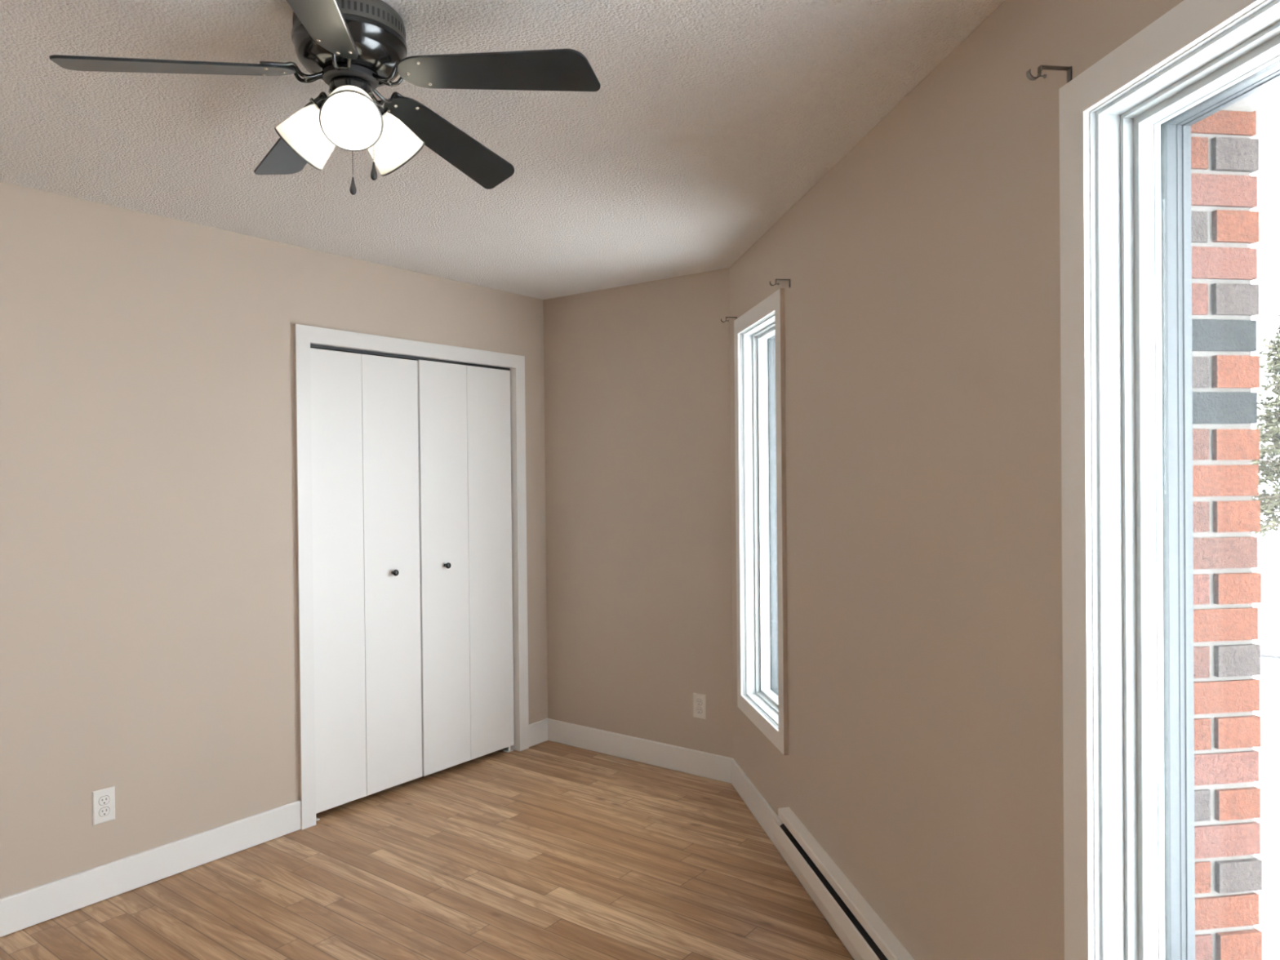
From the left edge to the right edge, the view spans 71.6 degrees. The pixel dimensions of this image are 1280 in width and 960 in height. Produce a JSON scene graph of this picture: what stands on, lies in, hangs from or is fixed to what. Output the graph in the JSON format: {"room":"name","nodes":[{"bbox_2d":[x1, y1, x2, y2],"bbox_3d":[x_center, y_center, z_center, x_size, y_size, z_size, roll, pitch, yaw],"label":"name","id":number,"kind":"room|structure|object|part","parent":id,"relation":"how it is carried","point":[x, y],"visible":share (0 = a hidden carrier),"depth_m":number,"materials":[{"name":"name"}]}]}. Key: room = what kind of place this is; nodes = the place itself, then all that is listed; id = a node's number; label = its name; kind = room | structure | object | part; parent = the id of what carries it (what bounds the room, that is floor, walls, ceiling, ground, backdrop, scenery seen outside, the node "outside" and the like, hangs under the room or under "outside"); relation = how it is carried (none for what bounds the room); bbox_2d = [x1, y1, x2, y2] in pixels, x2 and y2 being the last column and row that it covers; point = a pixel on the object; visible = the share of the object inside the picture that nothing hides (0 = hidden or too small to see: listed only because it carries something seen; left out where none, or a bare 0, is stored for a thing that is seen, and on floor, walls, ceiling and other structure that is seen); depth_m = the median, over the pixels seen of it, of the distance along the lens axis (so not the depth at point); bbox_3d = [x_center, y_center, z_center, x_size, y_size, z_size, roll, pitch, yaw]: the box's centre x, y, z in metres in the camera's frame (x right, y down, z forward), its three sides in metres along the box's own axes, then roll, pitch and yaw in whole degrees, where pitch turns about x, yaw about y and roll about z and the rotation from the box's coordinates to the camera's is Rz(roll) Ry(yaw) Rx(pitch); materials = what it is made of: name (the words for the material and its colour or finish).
{"room":"empty bedroom","nodes":[
{"label":"empty bedroom","id":0,"kind":"room"},
{"bbox_2d":[0,181,547,898],"bbox_3d":[-2.145,0.259,2.880,0.140,2.450,5.200,0,1,37],"label":"wall","id":1,"kind":"structure","parent":0,"point":[148,611],"depth_m":3.25,"materials":[{"name":"paint"}]},
{"bbox_2d":[92,786,115,826],"bbox_3d":[-1.877,1.142,3.108,0.007,0.118,0.073,0,1,37],"label":"electrical outlet","id":2,"kind":"object","parent":1,"relation":"attached to","point":[103,800],"visible":1,"depth_m":3.10,"materials":[{"name":"white plastic"}]},
{"bbox_2d":[98,795,109,805],"bbox_3d":[-1.875,1.122,3.106,0.001,0.030,0.036,0,1,37],"label":"receptacle","id":3,"kind":"object","parent":2,"relation":"attached to","point":[104,800],"depth_m":3.11,"materials":[{"name":"white plastic"}]},
{"bbox_2d":[98,806,110,816],"bbox_3d":[-1.875,1.161,3.106,0.001,0.030,0.036,0,1,37],"label":"receptacle","id":4,"kind":"object","parent":2,"relation":"attached to","point":[103,811],"depth_m":3.11,"materials":[{"name":"white plastic"}]},
{"bbox_2d":[0,718,547,937],"bbox_3d":[-2.073,1.411,2.843,0.012,0.118,5.200,0,1,37],"label":"baseboard","id":5,"kind":"structure","parent":1,"relation":"attached to","point":[21,910],"depth_m":3.21,"materials":[{"name":"white paint"}]},
{"bbox_2d":[310,347,422,821],"bbox_3d":[-1.233,0.445,4.008,0.071,2.023,0.590,0,1,38],"label":"door","id":6,"kind":"structure","parent":1,"relation":"in","point":[364,407],"depth_m":3.99,"materials":[{"name":"white paint"}]},
{"bbox_3d":[-1.338,0.431,3.890,0.034,1.990,0.276,0,1,37],"label":"panel","id":7,"kind":"part","parent":6,"relation":"part of","materials":[{"name":"white paint"}]},
{"bbox_3d":[-1.159,0.427,4.127,0.034,1.990,0.313,0,1,37],"label":"panel","id":8,"kind":"part","parent":6,"relation":"part of","materials":[{"name":"white paint"}]},
{"bbox_3d":[-1.134,0.428,4.103,0.034,0.030,0.030,0,1,37],"label":"knob","id":9,"kind":"part","parent":6,"relation":"part of","materials":[{"name":"black metal"}]},
{"bbox_2d":[310,343,510,370],"bbox_3d":[-1.068,-0.582,4.257,0.026,0.014,1.210,0,1,37],"label":"door track","id":10,"kind":"object","parent":1,"relation":"attached to","point":[312,345],"visible":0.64,"depth_m":4.12,"materials":[{"name":"black metal"}]},
{"bbox_2d":[293,324,528,830],"bbox_3d":[-1.077,0.398,4.278,0.158,2.109,1.348,0,1,37],"label":"door frame","id":11,"kind":"structure","parent":1,"relation":"attached to","point":[304,335],"depth_m":3.81,"materials":[{"name":"white paint"}]},
{"bbox_2d":[415,360,514,776],"bbox_3d":[-0.867,0.435,4.493,0.071,2.029,0.605,0,1,36],"label":"door","id":12,"kind":"structure","parent":1,"relation":"in","point":[464,424],"depth_m":4.46,"materials":[{"name":"white paint"}]},
{"bbox_3d":[-0.970,0.422,4.378,0.034,1.998,0.298,0,1,37],"label":"panel","id":13,"kind":"part","parent":12,"relation":"part of","materials":[{"name":"white paint"}]},
{"bbox_3d":[-0.946,0.419,4.353,0.034,0.030,0.030,0,1,37],"label":"knob","id":14,"kind":"part","parent":12,"relation":"part of","materials":[{"name":"black metal"}]},
{"bbox_3d":[-0.787,0.418,4.620,0.034,1.998,0.305,0,1,37],"label":"panel","id":15,"kind":"part","parent":12,"relation":"part of","materials":[{"name":"white paint"}]},
{"bbox_2d":[0,740,853,959],"bbox_3d":[-0.654,1.528,1.742,5.203,0.120,5.430,0,1,37],"label":"floor","id":16,"kind":"structure","parent":0,"point":[548,850],"depth_m":3.18,"materials":[{"name":"brown wood"}]},
{"bbox_2d":[0,0,1004,299],"bbox_3d":[-0.632,-1.047,1.719,5.283,0.150,5.480,0,1,37],"label":"ceiling","id":17,"kind":"structure","parent":0,"point":[707,122],"depth_m":2.42,"materials":[{"name":"white paint"}]},
{"bbox_2d":[48,0,600,195],"bbox_3d":[-0.610,-0.792,1.881,1.005,0.362,1.001,0,1,37],"label":"ceiling fan","id":18,"kind":"object","parent":17,"relation":"hanging from","point":[357,47],"visible":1,"depth_m":1.80,"materials":[{"name":"grey metal"}]},
{"bbox_3d":[-0.893,-0.802,1.723,0.424,0.006,0.112,-10,16,-25],"label":"blade","id":19,"kind":"part","parent":18,"relation":"part of","materials":[{"name":"black wood"}]},
{"bbox_3d":[-0.803,-0.810,2.107,0.112,0.006,0.424,-13,1,-39],"label":"blade","id":20,"kind":"part","parent":18,"relation":"part of","materials":[{"name":"black wood"}]},
{"bbox_3d":[-0.688,-0.738,1.876,0.106,0.120,0.120,-43,-8,9],"label":"lamp shade","id":21,"kind":"part","parent":18,"relation":"part of","materials":[{"name":"white glass"}]},
{"bbox_2d":[316,97,326,108],"bbox_3d":[-0.645,-0.778,1.867,0.048,0.064,0.064,-43,-8,9],"label":"socket","id":22,"kind":"object","parent":18,"relation":"attached to","point":[319,104],"depth_m":1.84,"materials":[{"name":"grey"}]},
{"bbox_3d":[-0.561,-0.811,1.542,0.112,0.006,0.424,17,5,-10],"label":"blade","id":23,"kind":"part","parent":18,"relation":"part of","materials":[{"name":"black wood"}]},
{"bbox_2d":[334,92,367,111],"bbox_3d":[-0.592,-0.778,1.819,0.064,0.064,0.048,-1,42,-18],"label":"socket","id":24,"kind":"object","parent":18,"relation":"attached to","point":[339,97],"depth_m":1.80,"materials":[{"name":"grey glass"}]},
{"bbox_3d":[-0.579,-0.738,1.778,0.120,0.120,0.106,-1,42,-18],"label":"lamp shade","id":25,"kind":"part","parent":18,"relation":"part of","materials":[{"name":"white glass"}]},
{"bbox_3d":[-0.578,-0.737,1.776,0.055,0.055,0.075,-1,42,-18],"label":"bulb","id":26,"kind":"part","parent":18,"relation":"part of","materials":[{"name":"white glass"}]},
{"bbox_3d":[-0.616,-0.723,1.901,0.003,0.147,0.003,0,0,15],"label":"pull chain","id":27,"kind":"part","parent":18,"relation":"part of","materials":[{"name":"grey metal"}]},
{"bbox_2d":[376,104,384,115],"bbox_3d":[-0.578,-0.779,1.888,0.064,0.064,0.048,0,-41,42],"label":"socket","id":28,"kind":"object","parent":18,"relation":"attached to","point":[382,110],"depth_m":1.88,"materials":[{"name":"grey"}]},
{"bbox_3d":[-0.548,-0.740,1.921,0.120,0.120,0.106,0,-41,42],"label":"lamp shade","id":29,"kind":"part","parent":18,"relation":"part of","materials":[{"name":"white glass"}]},
{"bbox_3d":[-0.453,-0.809,2.137,0.112,0.006,0.424,-16,-15,26],"label":"blade","id":30,"kind":"part","parent":18,"relation":"part of","materials":[{"name":"black wood"}]},
{"bbox_3d":[-0.293,-0.824,1.789,0.424,0.006,0.112,5,-16,12],"label":"blade","id":31,"kind":"part","parent":18,"relation":"part of","materials":[{"name":"black wood"}]},
{"bbox_2d":[543,267,733,758],"bbox_3d":[-0.036,0.221,4.633,1.394,2.440,0.140,0,1,37],"label":"wall","id":32,"kind":"structure","parent":0,"point":[637,395],"depth_m":4.51,"materials":[{"name":"paint"}]},
{"bbox_2d":[547,718,732,783],"bbox_3d":[-0.038,1.379,4.557,1.196,0.118,0.012,0,1,37],"label":"baseboard","id":33,"kind":"structure","parent":32,"relation":"attached to","point":[704,764],"depth_m":4.51,"materials":[{"name":"white paint"}]},
{"bbox_2d":[693,693,706,719],"bbox_3d":[0.288,1.099,4.310,0.073,0.118,0.007,0,1,37],"label":"electrical outlet","id":34,"kind":"object","parent":32,"relation":"attached to","point":[699,700],"visible":1,"depth_m":4.31,"materials":[{"name":"white plastic"}]},
{"bbox_2d":[696,706,702,713],"bbox_3d":[0.287,1.118,4.308,0.034,0.028,0.001,0,1,37],"label":"receptacle","id":35,"kind":"object","parent":34,"relation":"attached to","point":[699,709],"depth_m":4.31,"materials":[{"name":"white plastic"}]},
{"bbox_2d":[696,698,702,705],"bbox_3d":[0.287,1.079,4.307,0.034,0.028,0.001,0,1,37],"label":"receptacle","id":36,"kind":"object","parent":34,"relation":"attached to","point":[699,701],"depth_m":4.31,"materials":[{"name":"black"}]},
{"bbox_2d":[728,0,1183,959],"bbox_3d":[0.809,0.232,1.999,0.140,2.440,4.450,-1,0,-8],"label":"wall","id":37,"kind":"structure","parent":0,"point":[924,758],"depth_m":2.14,"materials":[{"name":"paint"}]},
{"bbox_2d":[720,316,737,322],"bbox_3d":[0.405,-0.729,4.045,0.074,0.031,0.013,-1,0,-8],"label":"curtain bracket","id":38,"kind":"object","parent":37,"relation":"attached to","point":[726,317],"visible":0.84,"depth_m":4.04,"materials":[{"name":"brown metal"}]},
{"bbox_2d":[733,288,788,755],"bbox_3d":[0.577,0.156,3.700,0.186,1.756,0.711,-1,0,-8],"label":"window","id":39,"kind":"structure","parent":37,"relation":"in","point":[759,345],"depth_m":3.96,"materials":[{"name":"white paint"}]},
{"bbox_3d":[0.580,0.156,3.700,0.060,1.607,0.561,-1,0,-8],"label":"sash","id":40,"kind":"part","parent":39,"relation":"part of","materials":[{"name":"white plastic"}]},
{"bbox_3d":[0.646,0.155,3.709,0.047,1.601,0.555,-1,0,-8],"label":"exterior frame","id":41,"kind":"part","parent":39,"relation":"part of","materials":[{"name":"white plastic"}]},
{"bbox_2d":[768,279,790,288],"bbox_3d":[0.513,-0.722,3.256,0.078,0.031,0.013,-1,0,-8],"label":"curtain bracket","id":42,"kind":"object","parent":37,"relation":"attached to","point":[788,280],"visible":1,"depth_m":3.25,"materials":[{"name":"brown metal"}]},
{"bbox_3d":[0.523,-0.732,3.257,0.053,0.011,0.011,-1,0,-8],"label":"arm","id":43,"kind":"part","parent":42,"relation":"part of"},
{"bbox_2d":[731,758,856,959],"bbox_3d":[0.745,1.390,1.997,0.012,0.118,4.450,-1,0,-8],"label":"baseboard","id":44,"kind":"structure","parent":37,"relation":"attached to","point":[762,811],"depth_m":3.73,"materials":[{"name":"white paint"}]},
{"bbox_2d":[773,806,914,959],"bbox_3d":[0.676,1.307,2.313,0.061,0.138,2.096,-1,0,-8],"label":"baseboard heater","id":45,"kind":"object","parent":37,"relation":"attached to","point":[866,935],"visible":1,"depth_m":2.74,"materials":[{"name":"white metal"}]},
{"bbox_2d":[1026,65,1071,83],"bbox_3d":[0.741,-0.732,1.607,0.083,0.036,0.013,-1,0,-8],"label":"curtain bracket","id":46,"kind":"object","parent":37,"relation":"attached to","point":[1068,69],"visible":0.91,"depth_m":1.60,"materials":[{"name":"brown metal"}]},
{"bbox_2d":[1026,68,1041,80],"bbox_3d":[0.712,-0.732,1.603,0.024,0.016,0.011,-1,0,-8],"label":"cup","id":47,"kind":"object","parent":46,"relation":"on","point":[1029,76],"depth_m":1.60,"materials":[{"name":"black metal"}]},
{"bbox_3d":[0.750,-0.743,1.608,0.058,0.011,0.011,-1,0,-8],"label":"arm","id":48,"kind":"part","parent":46,"relation":"part of"},
{"bbox_3d":[0.781,-0.732,1.613,0.003,0.035,0.013,-1,0,-8],"label":"wall plate","id":49,"kind":"part","parent":46,"relation":"part of","materials":[{"name":"black metal"}]},
{"bbox_2d":[1058,0,1279,959],"bbox_3d":[0.976,0.171,0.845,0.186,1.761,1.600,-1,0,-8],"label":"window","id":50,"kind":"structure","parent":37,"relation":"in","point":[1126,120],"depth_m":1.55,"materials":[{"name":"white paint"}]},
{"bbox_3d":[1.044,0.170,0.855,0.047,1.605,1.444,-1,0,-8],"label":"exterior frame","id":51,"kind":"part","parent":50,"relation":"part of","materials":[{"name":"white plastic"}]},
{"bbox_2d":[1191,80,1279,959],"bbox_3d":[0.967,0.530,2.123,0.139,3.340,4.650,-1,0,-8],"label":"wall","id":52,"kind":"structure","parent":0,"point":[1228,153],"depth_m":1.58,"materials":[{"name":"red brick"}]},
{"bbox_2d":[1250,98,1279,158],"bbox_3d":[1.528,-1.097,2.243,1.040,0.160,4.750,-1,0,-8],"label":"soffit","id":53,"kind":"structure","parent":52,"relation":"attached to","point":[1268,117],"depth_m":2.58,"materials":[{"name":"white paint"}]},
{"label":"outside","id":54,"kind":"structure","parent":0,"visible":0},
{"bbox_2d":[1252,484,1279,959],"bbox_3d":[35.565,1.672,27.814,150.000,0.060,200.000,0,1,37],"label":"ground","id":55,"kind":"structure","parent":54,"point":[1268,784],"depth_m":6.31,"materials":[{"name":"white snow"}]},
{"bbox_2d":[1251,313,1279,537],"bbox_3d":[15.642,-1.264,21.132,3.286,6.564,3.321,0,1,45],"label":"tree","id":56,"kind":"object","parent":55,"relation":"on","point":[1270,467],"visible":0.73,"depth_m":21.14,"materials":[{"name":"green plant"}]},
{"bbox_2d":[1252,615,1279,656],"bbox_3d":[17.854,1.974,4.350,130.000,0.020,3.200,0,1,37],"label":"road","id":57,"kind":"structure","parent":55,"relation":"on","point":[1268,640],"depth_m":11.45,"materials":[{"name":"white"}]},
{"bbox_2d":[1252,546,1279,594],"bbox_3d":[12.926,1.586,16.082,20.000,0.888,3.270,0,1,37],"label":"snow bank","id":58,"kind":"object","parent":55,"relation":"on","point":[1268,562],"visible":0.04,"depth_m":15.94,"materials":[{"name":"white snow"}]}
]}

